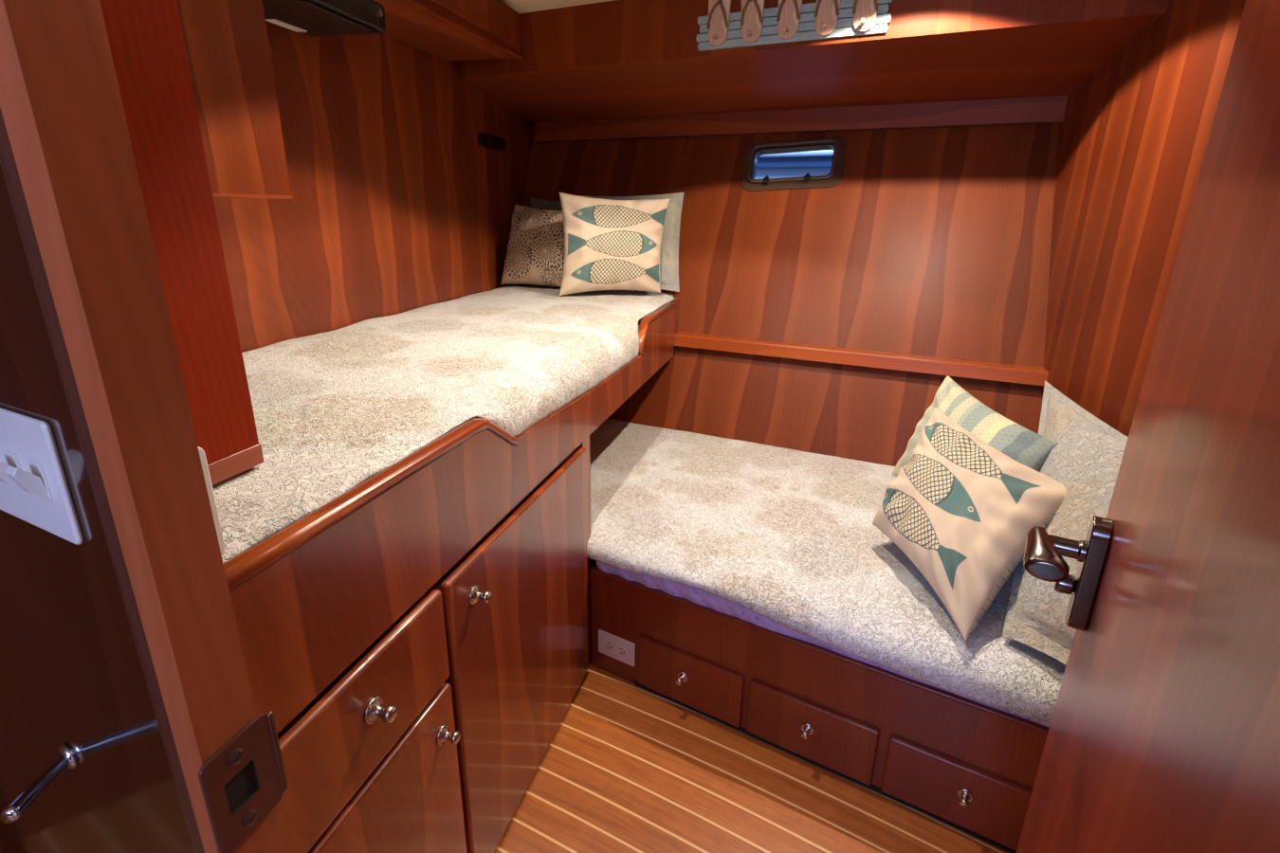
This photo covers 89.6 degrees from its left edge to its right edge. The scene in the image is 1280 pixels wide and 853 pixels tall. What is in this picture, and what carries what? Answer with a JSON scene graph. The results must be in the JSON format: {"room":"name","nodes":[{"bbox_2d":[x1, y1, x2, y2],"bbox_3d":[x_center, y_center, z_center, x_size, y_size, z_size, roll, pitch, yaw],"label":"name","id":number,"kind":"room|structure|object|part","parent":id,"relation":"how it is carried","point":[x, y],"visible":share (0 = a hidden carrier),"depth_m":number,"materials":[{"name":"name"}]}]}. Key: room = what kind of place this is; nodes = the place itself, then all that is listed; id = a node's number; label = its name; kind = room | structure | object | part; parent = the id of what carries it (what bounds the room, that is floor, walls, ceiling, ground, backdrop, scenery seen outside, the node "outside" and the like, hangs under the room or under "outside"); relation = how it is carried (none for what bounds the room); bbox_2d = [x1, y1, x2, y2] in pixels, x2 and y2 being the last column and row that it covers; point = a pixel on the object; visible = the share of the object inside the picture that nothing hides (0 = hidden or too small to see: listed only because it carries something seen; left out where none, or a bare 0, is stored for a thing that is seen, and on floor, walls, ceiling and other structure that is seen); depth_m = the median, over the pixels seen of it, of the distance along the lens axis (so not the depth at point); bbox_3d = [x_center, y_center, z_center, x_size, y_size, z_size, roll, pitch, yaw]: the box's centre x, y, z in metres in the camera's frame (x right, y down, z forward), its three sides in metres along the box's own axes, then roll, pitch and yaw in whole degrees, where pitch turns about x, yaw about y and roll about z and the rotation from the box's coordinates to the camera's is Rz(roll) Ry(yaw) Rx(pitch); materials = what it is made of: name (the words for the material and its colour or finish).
{"room":"boat cabin","nodes":[
{"label":"boat cabin","id":0,"kind":"room"},
{"bbox_2d":[0,164,194,852],"bbox_3d":[-0.960,0.023,0.809,1.355,1.815,0.015,10,21,25],"label":"wall","id":1,"kind":"structure","parent":0,"point":[71,671],"depth_m":0.68,"materials":[{"name":"brown wood"}]},
{"bbox_2d":[0,743,78,823],"bbox_3d":[-0.675,0.406,0.734,0.028,0.040,0.111,-4,19,-15],"label":"handle","id":2,"kind":"object","parent":1,"relation":"attached to","point":[65,758],"visible":1,"depth_m":0.72,"materials":[{"name":"silver metal"}]},
{"bbox_2d":[0,407,83,545],"bbox_3d":[-0.573,0.042,0.583,0.162,0.116,0.026,10,21,25],"label":"switch plate","id":3,"kind":"object","parent":1,"relation":"attached to","point":[34,489],"visible":1,"depth_m":0.57,"materials":[{"name":"white plastic"}]},
{"bbox_2d":[0,107,204,852],"bbox_3d":[-0.281,0.174,0.388,0.066,1.815,0.024,10,21,25],"label":"trim","id":4,"kind":"structure","parent":1,"relation":"attached to","point":[8,163],"depth_m":0.32,"materials":[{"name":"brown wood"}]},
{"bbox_2d":[0,20,534,852],"bbox_3d":[-0.760,-0.460,2.252,0.033,1.815,3.050,5,19,12],"label":"wall","id":5,"kind":"structure","parent":0,"point":[396,206],"depth_m":1.90,"materials":[{"name":"brown wood"}]},
{"bbox_2d":[476,132,506,150],"bbox_3d":[-0.601,-1.143,2.588,0.019,0.047,0.260,5,19,12],"label":"light switch","id":6,"kind":"object","parent":5,"relation":"attached to","point":[484,139],"visible":1,"depth_m":2.58,"materials":[{"name":"black plastic"}]},
{"bbox_2d":[499,0,614,13],"bbox_3d":[-0.088,-0.835,0.511,5.000,0.025,5.900,1,19,0],"label":"ceiling","id":7,"kind":"structure","parent":0,"point":[520,6],"depth_m":2.05,"materials":[{"name":"beige paint"}]},
{"bbox_2d":[176,0,292,199],"bbox_3d":[-0.871,-0.679,1.003,0.124,0.601,0.622,5,19,13],"label":"wall panel","id":8,"kind":"object","parent":7,"relation":"hanging from","point":[227,45],"visible":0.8,"depth_m":1.22,"materials":[{"name":"brown wood"}]},
{"bbox_3d":[-0.875,-0.397,1.097,0.124,0.006,0.622,5,19,13],"label":"trim","id":9,"kind":"part","parent":8,"relation":"part of","materials":[{"name":"brown wood"}]},
{"bbox_2d":[373,0,523,61],"bbox_3d":[-0.717,-1.108,1.564,0.312,0.145,1.395,6,19,14],"label":"upper cabinet","id":10,"kind":"object","parent":7,"relation":"attached to","point":[449,30],"visible":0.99,"depth_m":1.91,"materials":[{"name":"brown wood"}]},
{"bbox_2d":[262,0,385,36],"bbox_3d":[-0.761,-0.938,1.383,0.221,0.090,0.420,5,19,11],"label":"television","id":11,"kind":"object","parent":10,"relation":"attached to","point":[312,18],"visible":0.96,"depth_m":1.46,"materials":[{"name":"black plastic"}]},
{"bbox_3d":[-0.820,-0.929,1.494,0.027,0.002,0.105,5,19,11],"label":"label plate","id":12,"kind":"part","parent":11,"relation":"part of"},
{"bbox_3d":[-0.564,-1.119,1.563,0.018,0.098,1.120,6,19,14],"label":"door","id":13,"kind":"part","parent":10,"relation":"part of","materials":[{"name":"brown wood"}]},
{"bbox_2d":[493,559,1011,852],"bbox_3d":[-0.553,0.581,2.061,5.800,0.030,4.800,9,20,24],"label":"floor","id":14,"kind":"structure","parent":0,"point":[628,768],"depth_m":1.39,"materials":[{"name":"brown wood"}]},
{"bbox_2d":[0,0,286,852],"bbox_3d":[-0.239,0.181,0.370,0.016,1.815,0.038,6,19,14],"label":"trim","id":15,"kind":"structure","parent":14,"relation":"on","point":[61,103],"depth_m":0.29,"materials":[{"name":"brown wood"}]},
{"bbox_2d":[198,712,288,852],"bbox_3d":[-0.229,0.208,0.377,0.004,0.066,0.049,6,19,14],"label":"strike plate","id":16,"kind":"object","parent":15,"relation":"attached to","point":[243,782],"visible":1,"depth_m":0.37,"materials":[{"name":"brown metal"}]},
{"bbox_2d":[197,302,676,852],"bbox_3d":[-0.319,0.174,1.675,0.465,0.992,2.075,6,19,14],"label":"base cabinet","id":17,"kind":"object","parent":14,"relation":"on","point":[417,643],"depth_m":0.96,"materials":[{"name":"brown wood"}]},
{"bbox_3d":[-0.406,0.073,0.598,0.010,0.115,0.022,6,19,14],"label":"white edge strip","id":18,"kind":"part","parent":17,"relation":"part of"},
{"bbox_3d":[-0.353,0.375,0.823,0.016,0.159,0.373,6,19,14],"label":"drawer","id":19,"kind":"part","parent":17,"relation":"part of","materials":[{"name":"brown wood"}]},
{"bbox_3d":[-0.325,0.094,0.886,0.027,0.091,0.674,6,19,14],"label":"edge trim","id":20,"kind":"part","parent":17,"relation":"part of","materials":[{"name":"brown wood"}]},
{"bbox_3d":[-0.327,0.365,0.822,0.032,0.034,0.034,6,19,14],"label":"knob","id":21,"kind":"part","parent":17,"relation":"part of","materials":[{"name":"silver metal"}]},
{"bbox_3d":[-0.357,0.682,0.926,0.016,0.467,0.373,6,19,14],"label":"cupboard door","id":22,"kind":"part","parent":17,"relation":"part of","materials":[{"name":"brown wood"}]},
{"bbox_3d":[-0.295,0.482,1.002,0.029,0.031,0.031,6,19,14],"label":"knob","id":23,"kind":"part","parent":17,"relation":"part of","materials":[{"name":"silver metal"}]},
{"bbox_2d":[287,307,660,527],"bbox_3d":[-0.505,-0.132,1.724,0.764,0.153,2.223,6,19,14],"label":"mattress","id":24,"kind":"object","parent":17,"relation":"on","point":[639,320],"visible":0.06,"depth_m":1.16,"materials":[{"name":"white fabric"}]},
{"bbox_2d":[212,283,675,564],"bbox_3d":[-0.492,-0.202,1.754,0.812,0.129,2.324,6,19,14],"label":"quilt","id":25,"kind":"object","parent":24,"relation":"on","point":[333,411],"visible":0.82,"depth_m":1.29,"materials":[{"name":"beige fabric"}]},
{"bbox_2d":[99,0,264,485],"bbox_3d":[-0.516,-0.364,0.593,0.021,0.930,0.206,6,19,14],"label":"partition panel","id":26,"kind":"object","parent":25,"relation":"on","point":[146,40],"visible":0.43,"depth_m":0.70,"materials":[{"name":"brown wood"}]},
{"bbox_3d":[-0.522,0.064,0.737,0.021,0.026,0.206,6,19,14],"label":"rail","id":27,"kind":"part","parent":26,"relation":"part of","materials":[{"name":"brown wood"}]},
{"bbox_2d":[501,204,564,287],"bbox_3d":[-0.412,-0.747,2.664,0.351,0.325,0.153,10,21,26],"label":"cushion","id":28,"kind":"object","parent":25,"relation":"on","point":[535,255],"visible":0.9,"depth_m":2.62,"materials":[{"name":"fabric"}]},
{"bbox_2d":[530,197,604,210],"bbox_3d":[-0.335,-0.802,2.770,0.388,0.345,0.148,8,20,21],"label":"cushion","id":29,"kind":"object","parent":25,"relation":"on","point":[535,203],"visible":0.06,"depth_m":2.78,"materials":[{"name":"fabric"}]},
{"bbox_2d":[558,192,669,296],"bbox_3d":[-0.094,-0.691,2.451,0.452,0.370,0.149,-4,19,-14],"label":"cushion","id":30,"kind":"object","parent":25,"relation":"on","point":[610,245],"visible":1,"depth_m":2.40,"materials":[{"name":"fabric"}]},
{"bbox_2d":[578,192,684,292],"bbox_3d":[-0.059,-0.767,2.652,0.543,0.375,0.153,10,21,24],"label":"pillow sham","id":31,"kind":"object","parent":25,"relation":"on","point":[670,235],"visible":0.16,"depth_m":2.57,"materials":[{"name":"grey fabric"}]},
{"bbox_3d":[-0.260,0.279,1.060,0.029,0.031,0.031,6,19,14],"label":"knob","id":32,"kind":"part","parent":17,"relation":"part of","materials":[{"name":"silver metal"}]},
{"bbox_3d":[-0.222,0.449,1.372,0.016,0.643,0.628,6,19,14],"label":"cupboard door","id":33,"kind":"part","parent":17,"relation":"part of","materials":[{"name":"brown wood"}]},
{"bbox_3d":[0.057,-0.348,2.238,0.027,0.102,0.495,6,19,14],"label":"edge trim","id":34,"kind":"part","parent":17,"relation":"part of","materials":[{"name":"brown wood"}]},
{"bbox_2d":[590,565,1049,852],"bbox_3d":[0.492,0.477,1.885,1.485,0.306,0.990,12,22,30],"label":"base","id":35,"kind":"object","parent":14,"relation":"on","point":[969,766],"visible":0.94,"depth_m":1.41,"materials":[{"name":"brown wood"}]},
{"bbox_2d":[598,629,635,666],"bbox_3d":[-0.064,0.590,1.716,0.116,0.072,0.007,12,22,30],"label":"wall outlet","id":36,"kind":"object","parent":35,"relation":"attached to","point":[616,648],"visible":1,"depth_m":1.71,"materials":[{"name":"plastic"}]},
{"bbox_2d":[604,640,614,652],"bbox_3d":[-0.082,0.587,1.724,0.029,0.033,0.002,12,22,30],"label":"receptacle","id":37,"kind":"object","parent":36,"relation":"attached to","point":[609,644],"depth_m":1.72,"materials":[{"name":"plastic"}]},
{"bbox_2d":[617,644,626,657],"bbox_3d":[-0.048,0.594,1.705,0.029,0.033,0.002,12,22,30],"label":"receptacle","id":38,"kind":"object","parent":36,"relation":"attached to","point":[621,649],"depth_m":1.70,"materials":[{"name":"plastic"}]},
{"bbox_3d":[0.100,0.626,1.593,0.029,0.029,0.027,12,22,30],"label":"knob","id":39,"kind":"part","parent":35,"relation":"part of","materials":[{"name":"silver metal"}]},
{"bbox_3d":[0.120,0.632,1.609,0.289,0.147,0.016,12,22,30],"label":"drawer","id":40,"kind":"part","parent":35,"relation":"part of","materials":[{"name":"brown wood"}]},
{"bbox_3d":[0.370,0.683,1.436,0.029,0.029,0.027,12,22,30],"label":"knob","id":41,"kind":"part","parent":35,"relation":"part of","materials":[{"name":"silver metal"}]},
{"bbox_3d":[0.382,0.687,1.456,0.292,0.147,0.016,12,22,30],"label":"drawer","id":42,"kind":"part","parent":35,"relation":"part of","materials":[{"name":"brown wood"}]},
{"bbox_3d":[0.384,0.480,1.406,1.195,0.008,0.027,12,22,30],"label":"edge trim","id":43,"kind":"part","parent":35,"relation":"part of","materials":[{"name":"brown wood"}]},
{"bbox_2d":[596,561,1049,728],"bbox_3d":[0.620,0.315,1.768,1.140,0.076,0.951,12,22,30],"label":"mattress","id":44,"kind":"object","parent":35,"relation":"on","point":[698,596],"visible":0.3,"depth_m":1.50,"materials":[{"name":"fabric"}]},
{"bbox_2d":[586,419,1066,727],"bbox_3d":[0.343,0.230,1.956,1.852,0.088,1.018,12,22,30],"label":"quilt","id":45,"kind":"object","parent":44,"relation":"on","point":[787,537],"visible":0.75,"depth_m":1.62,"materials":[{"name":"beige fabric"}]},
{"bbox_2d":[872,407,1065,642],"bbox_3d":[0.717,0.181,1.498,0.361,0.284,0.558,-5,19,-17],"label":"cushion","id":46,"kind":"object","parent":45,"relation":"on","point":[963,511],"visible":1,"depth_m":1.40,"materials":[{"name":"fabric"}]},
{"bbox_2d":[892,375,1058,476],"bbox_3d":[0.859,0.077,1.699,0.218,0.288,0.588,-2,19,-7],"label":"striped cushion","id":47,"kind":"object","parent":45,"relation":"on","point":[1020,444],"visible":0.38,"depth_m":1.66,"materials":[{"name":"fabric"}]},
{"bbox_2d":[1002,380,1128,664],"bbox_3d":[1.000,0.176,1.442,0.236,0.337,0.992,12,22,30],"label":"pillow sham","id":48,"kind":"object","parent":45,"relation":"on","point":[1087,458],"visible":0.44,"depth_m":1.33,"materials":[{"name":"beige fabric"}]},
{"bbox_3d":[0.634,0.740,1.310,0.261,0.147,0.016,12,22,30],"label":"drawer","id":49,"kind":"part","parent":35,"relation":"part of","materials":[{"name":"brown wood"}]},
{"bbox_3d":[0.643,0.740,1.277,0.029,0.029,0.027,12,22,30],"label":"knob","id":50,"kind":"part","parent":35,"relation":"part of","materials":[{"name":"silver metal"}]},
{"bbox_2d":[512,123,1059,466],"bbox_3d":[0.485,-0.505,2.445,2.550,1.845,0.925,10,21,25],"label":"wall","id":51,"kind":"structure","parent":0,"point":[936,242],"depth_m":2.31,"materials":[{"name":"brown wood"}]},
{"bbox_2d":[672,299,680,348],"bbox_3d":[0.146,-0.412,2.576,0.018,0.182,0.205,6,19,14],"label":"trim","id":52,"kind":"structure","parent":51,"relation":"attached to","point":[677,301],"depth_m":2.52,"materials":[{"name":"brown wood"}]},
{"bbox_2d":[741,136,845,191],"bbox_3d":[0.584,-1.005,2.474,0.389,0.195,0.129,9,20,23],"label":"window","id":53,"kind":"structure","parent":51,"relation":"in","point":[813,163],"depth_m":2.46,"materials":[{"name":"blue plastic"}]},
{"bbox_3d":[0.486,-0.948,2.479,0.024,0.024,0.018,6,-7,24],"label":"dog knob","id":54,"kind":"part","parent":53,"relation":"part of","materials":[{"name":"black plastic"}]},
{"bbox_3d":[0.582,-1.014,2.468,0.308,0.136,0.004,6,-7,24],"label":"pane","id":55,"kind":"part","parent":53,"relation":"part of","materials":[{"name":"blue glass"}]},
{"bbox_3d":[0.627,-0.933,2.415,0.024,0.024,0.018,6,-7,24],"label":"dog knob","id":56,"kind":"part","parent":53,"relation":"part of","materials":[{"name":"black plastic"}]},
{"bbox_2d":[695,0,892,51],"bbox_3d":[0.407,-1.153,1.778,0.548,0.157,0.047,10,21,25],"label":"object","id":57,"kind":"object","parent":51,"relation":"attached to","point":[825,17],"visible":1,"depth_m":1.79,"materials":[{"name":"blue paint"}]},
{"bbox_2d":[534,94,1068,142],"bbox_3d":[0.556,-1.179,2.498,2.260,0.076,0.081,10,21,25],"label":"trim","id":58,"kind":"structure","parent":51,"relation":"attached to","point":[1051,109],"depth_m":2.40,"materials":[{"name":"brown wood"}]},
{"bbox_2d":[462,16,1159,123],"bbox_3d":[0.417,-1.172,2.202,2.260,0.108,0.649,10,21,25],"label":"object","id":59,"kind":"structure","parent":51,"relation":"attached to","point":[1048,61],"depth_m":2.07,"materials":[{"name":"brown wood"}]},
{"bbox_2d":[456,0,1169,79],"bbox_3d":[0.271,-1.185,1.880,2.260,0.175,0.025,10,21,24],"label":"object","id":60,"kind":"structure","parent":51,"relation":"attached to","point":[616,32],"depth_m":1.94,"materials":[{"name":"brown wood"}]},
{"bbox_2d":[673,331,1048,385],"bbox_3d":[0.714,-0.248,2.263,1.290,0.045,0.062,10,21,25],"label":"trim","id":61,"kind":"structure","parent":51,"relation":"attached to","point":[960,368],"depth_m":2.21,"materials":[{"name":"brown wood"}]},
{"bbox_2d":[1040,0,1245,437],"bbox_3d":[1.055,-0.087,1.220,0.033,1.815,3.100,6,19,15],"label":"wall","id":62,"kind":"structure","parent":0,"point":[1133,137],"depth_m":1.55,"materials":[{"name":"brown wood"}]},
{"label":"wall","id":63,"kind":"structure","parent":0,"visible":0},
{"bbox_2d":[1015,0,1279,852],"bbox_3d":[0.296,0.186,0.416,0.101,1.770,0.600,12,22,30],"label":"door","id":64,"kind":"structure","parent":63,"relation":"in","point":[1163,737],"depth_m":0.38,"materials":[{"name":"brown wood"}]},
{"bbox_3d":[0.401,0.143,0.617,0.065,0.118,0.072,12,22,30],"label":"door handle","id":65,"kind":"part","parent":64,"relation":"part of","materials":[{"name":"metal"}]},
{"bbox_3d":[0.432,0.142,0.621,0.016,0.118,0.032,12,22,30],"label":"plate","id":66,"kind":"part","parent":64,"relation":"part of","materials":[{"name":"metal"}]}
]}

